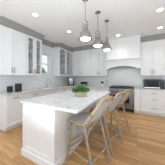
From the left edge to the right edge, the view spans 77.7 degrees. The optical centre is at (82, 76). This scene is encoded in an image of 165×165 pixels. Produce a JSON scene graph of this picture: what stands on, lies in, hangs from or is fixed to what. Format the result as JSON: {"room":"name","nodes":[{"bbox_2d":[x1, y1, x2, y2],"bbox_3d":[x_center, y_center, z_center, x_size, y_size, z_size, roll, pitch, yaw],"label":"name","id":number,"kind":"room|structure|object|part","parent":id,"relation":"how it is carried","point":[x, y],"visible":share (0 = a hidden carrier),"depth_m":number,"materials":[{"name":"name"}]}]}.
{"room":"kitchen","nodes":[
{"label":"kitchen","id":0,"kind":"room"},
{"bbox_2d":[42,44,57,73],"bbox_3d":[-2.474,-0.085,2.663,0.150,2.830,7.580,0,0,28],"label":"wall","id":1,"kind":"structure","parent":0,"point":[44,47],"depth_m":4.49,"materials":[{"name":"paint"}]},
{"bbox_2d":[0,24,25,74],"bbox_3d":[-2.033,-0.690,2.930,0.356,1.280,0.695,0,0,28],"label":"upper cabinet","id":2,"kind":"object","parent":1,"relation":"attached to","point":[12,42],"visible":1,"depth_m":2.82,"materials":[{"name":"paint"}]},
{"bbox_3d":[-2.006,-0.690,2.700,0.020,1.272,0.307,0,0,28],"label":"door","id":3,"kind":"part","parent":2,"relation":"part of","materials":[{"name":"paint"}]},
{"bbox_3d":[-1.843,-0.690,3.007,0.020,1.272,0.372,0,0,28],"label":"door","id":4,"kind":"part","parent":2,"relation":"part of","materials":[{"name":"paint"}]},
{"bbox_2d":[0,16,43,40],"bbox_3d":[-1.742,-1.410,3.124,0.150,0.180,1.320,0,0,28],"label":"trim","id":5,"kind":"structure","parent":2,"relation":"attached to","point":[4,21],"depth_m":2.94,"materials":[{"name":"grey wood"}]},
{"bbox_2d":[23,35,41,75],"bbox_3d":[-1.732,-0.690,3.509,0.368,1.280,0.600,0,0,28],"label":"upper cabinet","id":6,"kind":"object","parent":1,"relation":"attached to","point":[33,55],"visible":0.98,"depth_m":3.58,"materials":[{"name":"paint"}]},
{"bbox_3d":[-1.681,-0.690,3.312,0.020,1.272,0.292,0,0,28],"label":"glass door","id":7,"kind":"part","parent":6,"relation":"part of","materials":[{"name":"paint"}]},
{"bbox_3d":[-1.540,-0.690,3.577,0.020,1.272,0.292,0,0,28],"label":"glass door","id":8,"kind":"part","parent":6,"relation":"part of","materials":[{"name":"paint"}]},
{"bbox_2d":[0,75,69,91],"bbox_3d":[-1.594,0.173,4.149,0.010,0.486,3.830,0,0,28],"label":"backsplash","id":9,"kind":"structure","parent":1,"relation":"attached to","point":[28,82],"depth_m":3.69,"materials":[{"name":"tile"}]},
{"bbox_2d":[42,49,52,74],"bbox_3d":[-1.569,-0.598,4.266,0.125,1.025,0.860,0,0,28],"label":"window","id":10,"kind":"structure","parent":1,"relation":"in","point":[44,52],"depth_m":4.47,"materials":[{"name":"paint"}]},
{"bbox_3d":[-1.641,-0.540,4.219,0.040,0.820,0.630,0,0,28],"label":"frame","id":11,"kind":"part","parent":10,"relation":"part of","materials":[{"name":"paint"}]},
{"bbox_2d":[42,39,54,47],"bbox_3d":[-1.502,-1.410,4.236,0.150,0.180,0.870,0,0,28],"label":"trim","id":12,"kind":"structure","parent":1,"relation":"attached to","point":[44,42],"depth_m":4.30,"materials":[{"name":"grey wood"}]},
{"bbox_2d":[53,47,71,75],"bbox_3d":[-0.931,-0.690,5.014,0.368,1.280,1.000,0,0,28],"label":"upper cabinet","id":13,"kind":"object","parent":1,"relation":"attached to","point":[59,61],"visible":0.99,"depth_m":4.99,"materials":[{"name":"paint"}]},
{"bbox_3d":[-0.927,-0.690,4.729,0.020,1.272,0.492,0,0,28],"label":"glass door","id":14,"kind":"part","parent":13,"relation":"part of","materials":[{"name":"paint"}]},
{"bbox_2d":[58,42,71,51],"bbox_3d":[-0.771,-1.410,4.951,0.150,0.180,1.080,0,0,28],"label":"trim","id":15,"kind":"structure","parent":13,"relation":"attached to","point":[61,45],"depth_m":4.78,"materials":[{"name":"grey wood"}]},
{"bbox_3d":[-0.693,-0.690,5.170,0.020,1.272,0.492,0,0,28],"label":"glass door","id":16,"kind":"part","parent":13,"relation":"part of","materials":[{"name":"paint"}]},
{"bbox_2d":[0,0,164,47],"bbox_3d":[0.665,-1.550,0.994,7.260,0.100,7.580,0,0,28],"label":"ceiling","id":17,"kind":"structure","parent":0,"point":[127,18],"depth_m":2.54,"materials":[{"name":"paint"}]},
{"bbox_2d":[79,0,92,41],"bbox_3d":[0.053,-1.095,1.946,0.266,0.811,0.275,0,0,28],"label":"pendant light","id":18,"kind":"object","parent":17,"relation":"hanging from","point":[85,36],"visible":1,"depth_m":1.91,"materials":[{"name":"silver metal"}]},
{"bbox_3d":[0.053,-0.797,1.954,0.260,0.165,0.260,0,0,28],"label":"lamp shade","id":19,"kind":"part","parent":18,"relation":"part of","materials":[{"name":"silver metal"}]},
{"bbox_2d":[80,37,90,40],"bbox_3d":[0.053,-0.717,1.954,0.204,0.056,0.204,0,0,28],"label":"diffuser","id":20,"kind":"object","parent":18,"relation":"attached to","point":[81,38],"depth_m":1.90,"materials":[{"name":"white glass"}]},
{"bbox_2d":[92,10,103,47],"bbox_3d":[0.358,-1.095,2.364,0.266,0.811,0.275,0,0,-1],"label":"pendant light","id":21,"kind":"object","parent":17,"relation":"hanging from","point":[97,43],"visible":1,"depth_m":2.33,"materials":[{"name":"silver metal"}]},
{"bbox_3d":[0.355,-0.797,2.371,0.260,0.165,0.260,0,0,-1],"label":"lamp shade","id":22,"kind":"part","parent":21,"relation":"part of","materials":[{"name":"silver metal"}]},
{"bbox_2d":[102,19,111,50],"bbox_3d":[0.655,-1.095,2.720,0.266,0.811,0.275,0,0,-35],"label":"pendant light","id":23,"kind":"object","parent":17,"relation":"hanging from","point":[107,47],"visible":0.99,"depth_m":2.67,"materials":[{"name":"silver metal"}]},
{"bbox_3d":[0.648,-0.797,2.725,0.260,0.165,0.260,0,0,-35],"label":"lamp shade","id":24,"kind":"part","parent":23,"relation":"part of","materials":[{"name":"silver metal"}]},
{"bbox_2d":[0,108,164,164],"bbox_3d":[0.665,1.380,0.994,7.260,0.100,7.580,0,0,28],"label":"floor","id":25,"kind":"structure","parent":0,"point":[145,143],"depth_m":2.02,"materials":[{"name":"brown wood"}]},
{"bbox_2d":[0,93,24,131],"bbox_3d":[-1.957,0.888,2.785,0.626,0.884,0.460,0,0,28],"label":"base cabinet","id":26,"kind":"object","parent":25,"relation":"on","point":[11,109],"visible":0.8,"depth_m":2.58,"materials":[{"name":"paint"}]},
{"bbox_3d":[-1.722,0.921,2.660,0.020,0.608,0.452,0,0,28],"label":"door","id":27,"kind":"part","parent":26,"relation":"part of","materials":[{"name":"paint"}]},
{"bbox_3d":[-1.722,0.532,2.660,0.020,0.160,0.452,0,0,28],"label":"drawer","id":28,"kind":"part","parent":26,"relation":"part of","materials":[{"name":"paint"}]},
{"bbox_2d":[25,91,43,98],"bbox_3d":[-1.692,0.888,3.284,0.626,0.884,0.660,0,0,28],"label":"base cabinet","id":29,"kind":"object","parent":25,"relation":"on","point":[38,93],"visible":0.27,"depth_m":3.11,"materials":[{"name":"paint"}]},
{"bbox_2d":[42,87,60,94],"bbox_3d":[-1.323,0.888,3.977,0.626,0.884,0.900,0,0,28],"label":"base cabinet","id":30,"kind":"object","parent":25,"relation":"on","point":[52,91],"visible":0.25,"depth_m":3.81,"materials":[{"name":"paint"}]},
{"bbox_2d":[0,84,109,95],"bbox_3d":[-0.487,0.431,3.716,2.350,0.030,3.535,0,0,28],"label":"countertop","id":31,"kind":"structure","parent":30,"relation":"on","point":[5,93],"depth_m":3.41,"materials":[{"name":"stone"}]},
{"bbox_2d":[7,86,12,92],"bbox_3d":[-1.994,0.334,2.810,0.139,0.165,0.139,0,0,28],"label":"canister","id":32,"kind":"object","parent":31,"relation":"on","point":[9,88],"visible":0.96,"depth_m":2.76,"materials":[{"name":"grey ceramic"}]},
{"bbox_2d":[15,83,21,91],"bbox_3d":[-1.850,0.298,2.954,0.173,0.235,0.173,0,0,28],"label":"canister","id":33,"kind":"object","parent":31,"relation":"on","point":[18,86],"visible":0.98,"depth_m":2.88,"materials":[{"name":"grey ceramic"}]},
{"bbox_2d":[68,78,73,85],"bbox_3d":[-0.577,0.236,5.141,0.304,0.360,0.307,0,0,-5],"label":"coffee maker","id":34,"kind":"object","parent":31,"relation":"on","point":[70,80],"visible":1,"depth_m":5.03,"materials":[{"name":"metal"}]},
{"bbox_2d":[21,101,96,164],"bbox_3d":[-0.322,0.884,2.364,0.777,0.892,1.748,0,0,28],"label":"kitchen island","id":35,"kind":"object","parent":25,"relation":"on","point":[45,130],"visible":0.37,"depth_m":1.60,"materials":[{"name":"paint"}]},
{"bbox_3d":[-0.711,0.884,1.608,0.725,0.892,0.020,0,0,28],"label":"panel","id":36,"kind":"part","parent":35,"relation":"part of","materials":[{"name":"paint"}]},
{"bbox_3d":[-0.311,1.278,2.358,0.751,0.105,1.748,0,0,28],"label":"moulding","id":37,"kind":"part","parent":35,"relation":"part of","materials":[{"name":"paint"}]},
{"bbox_2d":[19,90,110,113],"bbox_3d":[-0.154,0.420,2.288,1.149,0.036,1.805,0,0,28],"label":"island countertop","id":38,"kind":"structure","parent":35,"relation":"on","point":[67,101],"depth_m":1.75,"materials":[{"name":"stone"}]},
{"bbox_2d":[72,85,89,96],"bbox_3d":[-0.036,0.285,2.136,0.390,0.234,0.283,0,0,0],"label":"planter","id":39,"kind":"object","parent":38,"relation":"on","point":[79,91],"visible":1,"depth_m":2.09,"materials":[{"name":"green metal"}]},
{"bbox_3d":[-0.036,0.350,2.137,0.272,0.104,0.150,0,0,0],"label":"planter","id":40,"kind":"part","parent":39,"relation":"part of","materials":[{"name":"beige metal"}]},
{"bbox_3d":[0.003,0.884,2.199,0.020,0.892,1.694,0,0,28],"label":"seating panel","id":41,"kind":"part","parent":35,"relation":"part of","materials":[{"name":"paint"}]},
{"bbox_2d":[61,86,72,91],"bbox_3d":[-0.905,0.888,4.762,0.626,0.884,0.870,0,0,28],"label":"base cabinet","id":42,"kind":"object","parent":25,"relation":"on","point":[71,87],"visible":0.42,"depth_m":4.56,"materials":[{"name":"paint"}]},
{"bbox_2d":[66,96,113,164],"bbox_3d":[0.128,0.801,1.603,0.640,1.069,0.501,0,0,41],"label":"bar stool","id":43,"kind":"object","parent":25,"relation":"on","point":[84,119],"visible":1,"depth_m":1.54,"materials":[{"name":"wicker"}]},
{"bbox_3d":[-0.220,1.009,1.635,0.074,0.645,0.040,0,0,7],"label":"leg","id":44,"kind":"part","parent":43,"relation":"part of","materials":[{"name":"wicker"}]},
{"bbox_3d":[0.046,0.671,1.674,0.370,0.016,0.440,0,0,41],"label":"seat","id":45,"kind":"part","parent":43,"relation":"part of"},
{"bbox_3d":[0.090,1.009,1.355,0.222,0.653,0.063,0,0,41],"label":"leg","id":46,"kind":"part","parent":43,"relation":"part of","materials":[{"name":"wicker"}]},
{"bbox_3d":[0.262,0.473,1.486,0.284,0.413,0.501,0,0,41],"label":"frame","id":47,"kind":"part","parent":43,"relation":"part of","materials":[{"name":"wicker"}]},
{"bbox_3d":[0.263,0.473,1.486,0.246,0.366,0.470,0,0,41],"label":"backrest","id":48,"kind":"part","parent":43,"relation":"part of","materials":[{"name":"beige wicker"}]},
{"bbox_3d":[0.368,1.009,1.675,0.224,0.654,0.039,0,0,33],"label":"leg","id":49,"kind":"part","parent":43,"relation":"part of","materials":[{"name":"wicker"}]},
{"bbox_2d":[90,87,108,103],"bbox_3d":[0.848,0.888,4.651,0.860,0.884,0.626,0,0,28],"label":"base cabinet","id":50,"kind":"object","parent":25,"relation":"on","point":[91,88],"visible":0.26,"depth_m":4.40,"materials":[{"name":"paint"}]},
{"bbox_3d":[0.723,0.532,4.417,0.852,0.160,0.020,0,0,28],"label":"drawer","id":51,"kind":"part","parent":50,"relation":"part of","materials":[{"name":"paint"}]},
{"bbox_2d":[88,91,125,154],"bbox_3d":[0.498,0.801,2.079,0.640,1.069,0.501,0,0,44],"label":"bar stool","id":52,"kind":"object","parent":25,"relation":"on","point":[120,96],"visible":0.67,"depth_m":1.98,"materials":[{"name":"wicker"}]},
{"bbox_3d":[0.448,1.009,1.834,0.041,0.653,0.223,0,0,-38],"label":"leg","id":53,"kind":"part","parent":52,"relation":"part of","materials":[{"name":"wicker"}]},
{"bbox_3d":[0.628,0.473,1.955,0.246,0.366,0.470,0,0,44],"label":"backrest","id":54,"kind":"part","parent":52,"relation":"part of","materials":[{"name":"beige wicker"}]},
{"bbox_3d":[0.742,1.009,2.138,0.224,0.654,0.039,0,0,36],"label":"leg","id":55,"kind":"part","parent":52,"relation":"part of","materials":[{"name":"wicker"}]},
{"bbox_3d":[0.626,0.473,1.956,0.284,0.413,0.501,0,0,44],"label":"frame","id":56,"kind":"part","parent":52,"relation":"part of","materials":[{"name":"wicker"}]},
{"bbox_2d":[102,89,132,138],"bbox_3d":[0.844,0.801,2.522,0.501,1.069,0.640,0,0,-42],"label":"bar stool","id":57,"kind":"object","parent":25,"relation":"on","point":[128,92],"visible":0.46,"depth_m":2.49,"materials":[{"name":"wicker"}]},
{"bbox_3d":[0.964,0.473,2.389,0.470,0.366,0.246,0,0,-42],"label":"backrest","id":58,"kind":"part","parent":57,"relation":"part of","materials":[{"name":"beige wicker"}]},
{"bbox_3d":[1.091,1.009,2.563,0.224,0.654,0.039,0,0,40],"label":"leg","id":59,"kind":"part","parent":57,"relation":"part of","materials":[{"name":"wicker"}]},
{"bbox_2d":[109,85,133,112],"bbox_3d":[1.613,0.857,4.195,0.890,0.947,0.698,0,0,28],"label":"range","id":60,"kind":"object","parent":25,"relation":"on","point":[129,103],"visible":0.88,"depth_m":3.88,"materials":[{"name":"metal"}]},
{"bbox_2d":[109,86,133,88],"bbox_3d":[1.629,0.430,4.225,0.890,0.036,0.630,0,0,28],"label":"cooktop","id":61,"kind":"object","parent":60,"relation":"in","point":[111,87],"depth_m":4.03,"materials":[{"name":"black metal"}]},
{"bbox_3d":[1.486,0.510,3.955,0.890,0.120,0.040,0,0,28],"label":"control panel","id":62,"kind":"part","parent":60,"relation":"part of","materials":[{"name":"metal"}]},
{"bbox_3d":[1.487,0.830,3.957,0.874,0.500,0.034,0,0,28],"label":"oven door","id":63,"kind":"part","parent":60,"relation":"part of","materials":[{"name":"metal"}]},
{"bbox_3d":[1.488,1.145,3.959,0.874,0.110,0.029,0,0,28],"label":"panel","id":64,"kind":"part","parent":60,"relation":"part of","materials":[{"name":"metal"}]},
{"bbox_2d":[134,89,140,112],"bbox_3d":[2.135,0.888,3.988,0.205,0.884,0.589,0,0,28],"label":"base cabinet","id":65,"kind":"object","parent":25,"relation":"on","point":[137,92],"visible":0.99,"depth_m":3.74,"materials":[{"name":"paint"}]},
{"bbox_2d":[141,90,164,116],"bbox_3d":[2.574,0.888,3.734,0.800,0.884,0.626,0,0,28],"label":"base cabinet","id":66,"kind":"object","parent":25,"relation":"on","point":[152,101],"visible":0.97,"depth_m":3.51,"materials":[{"name":"paint"}]},
{"bbox_2d":[134,87,164,90],"bbox_3d":[2.836,0.431,3.600,1.812,0.030,0.620,0,0,28],"label":"countertop","id":67,"kind":"structure","parent":66,"relation":"on","point":[141,88],"depth_m":3.70,"materials":[{"name":"stone"}]},
{"bbox_2d":[144,79,164,88],"bbox_3d":[2.627,0.254,3.791,0.610,0.325,0.418,0,0,28],"label":"microwave","id":68,"kind":"object","parent":67,"relation":"on","point":[148,83],"visible":0.94,"depth_m":3.64,"materials":[{"name":"black metal"}]},
{"bbox_3d":[2.494,0.247,3.676,0.478,0.302,0.024,0,0,28],"label":"door","id":69,"kind":"part","parent":68,"relation":"part of","materials":[{"name":"black glass"}]},
{"bbox_3d":[2.763,0.247,3.533,0.124,0.302,0.024,0,0,28],"label":"control panel","id":70,"kind":"part","parent":68,"relation":"part of","materials":[{"name":"black ceramic"}]},
{"bbox_3d":[2.449,1.079,3.499,0.792,0.293,0.020,0,0,28],"label":"drawer","id":71,"kind":"part","parent":66,"relation":"part of","materials":[{"name":"paint"}]},
{"bbox_3d":[2.449,0.787,3.499,0.792,0.280,0.020,0,0,28],"label":"drawer","id":72,"kind":"part","parent":66,"relation":"part of","materials":[{"name":"paint"}]},
{"bbox_3d":[2.449,0.547,3.499,0.792,0.190,0.020,0,0,28],"label":"drawer","id":73,"kind":"part","parent":66,"relation":"part of","materials":[{"name":"paint"}]},
{"bbox_3d":[2.409,-0.085,4.275,6.960,2.830,0.150,0,0,28],"label":"wall","id":74,"kind":"structure","parent":0,"visible":0},
{"bbox_2d":[72,49,90,75],"bbox_3d":[-0.025,-0.690,5.268,1.060,1.280,0.356,0,0,28],"label":"upper cabinet","id":75,"kind":"object","parent":74,"relation":"attached to","point":[81,60],"visible":1,"depth_m":5.12,"materials":[{"name":"paint"}]},
{"bbox_3d":[-0.307,-0.690,5.270,0.512,1.272,0.020,0,0,28],"label":"door","id":76,"kind":"part","parent":75,"relation":"part of","materials":[{"name":"paint"}]},
{"bbox_3d":[0.152,-0.690,5.026,0.512,1.272,0.020,0,0,28],"label":"door","id":77,"kind":"part","parent":75,"relation":"part of","materials":[{"name":"paint"}]},
{"bbox_2d":[72,43,104,51],"bbox_3d":[0.251,-1.410,4.935,1.870,0.180,0.150,0,0,28],"label":"trim","id":78,"kind":"structure","parent":75,"relation":"attached to","point":[88,47],"depth_m":5.00,"materials":[{"name":"grey wood"}]},
{"bbox_2d":[91,48,108,75],"bbox_3d":[0.796,-0.690,4.832,0.790,1.280,0.356,0,0,28],"label":"upper cabinet","id":79,"kind":"object","parent":74,"relation":"attached to","point":[98,57],"visible":0.87,"depth_m":4.71,"materials":[{"name":"paint"}]},
{"bbox_3d":[0.561,-0.690,4.809,0.387,1.272,0.020,0,0,28],"label":"door","id":80,"kind":"part","parent":79,"relation":"part of","materials":[{"name":"paint"}]},
{"bbox_3d":[0.909,-0.690,4.623,0.387,1.272,0.020,0,0,28],"label":"door","id":81,"kind":"part","parent":79,"relation":"part of","materials":[{"name":"paint"}]},
{"bbox_2d":[70,68,164,86],"bbox_3d":[1.758,-0.042,4.530,5.550,0.956,0.010,0,0,28],"label":"backsplash","id":82,"kind":"structure","parent":74,"relation":"attached to","point":[129,77],"depth_m":4.58,"materials":[{"name":"tile"}]},
{"bbox_2d":[105,35,140,69],"bbox_3d":[1.636,-0.907,4.201,1.285,1.184,0.684,0,0,28],"label":"range hood","id":83,"kind":"object","parent":74,"relation":"attached to","point":[125,52],"visible":0.94,"depth_m":3.94,"materials":[{"name":"paint"}]},
{"bbox_2d":[105,57,140,61],"bbox_3d":[1.636,-0.670,4.201,1.285,0.070,0.684,0,0,28],"label":"mantel shelf","id":84,"kind":"object","parent":83,"relation":"attached to","point":[124,59],"depth_m":3.90,"materials":[{"name":"paint"}]},
{"bbox_3d":[1.636,-1.409,4.153,1.230,0.179,0.550,0,0,28],"label":"crown","id":85,"kind":"part","parent":83,"relation":"part of","materials":[{"name":"paint"}]},
{"bbox_2d":[140,39,164,75],"bbox_3d":[2.633,-0.690,3.855,0.790,1.280,0.356,0,0,28],"label":"upper cabinet","id":86,"kind":"object","parent":74,"relation":"attached to","point":[152,53],"visible":0.99,"depth_m":3.74,"materials":[{"name":"paint"}]},
{"bbox_3d":[2.397,-0.690,3.832,0.387,1.272,0.020,0,0,28],"label":"door","id":87,"kind":"part","parent":86,"relation":"part of","materials":[{"name":"paint"}]},
{"bbox_2d":[140,33,164,42],"bbox_3d":[2.911,-1.410,3.520,1.605,0.180,0.150,0,0,28],"label":"trim","id":88,"kind":"structure","parent":86,"relation":"attached to","point":[156,36],"depth_m":3.69,"materials":[{"name":"grey wood"}]},
{"bbox_3d":[2.746,-0.690,3.647,0.387,1.272,0.020,0,0,28],"label":"door","id":89,"kind":"part","parent":86,"relation":"part of","materials":[{"name":"paint"}]}
]}

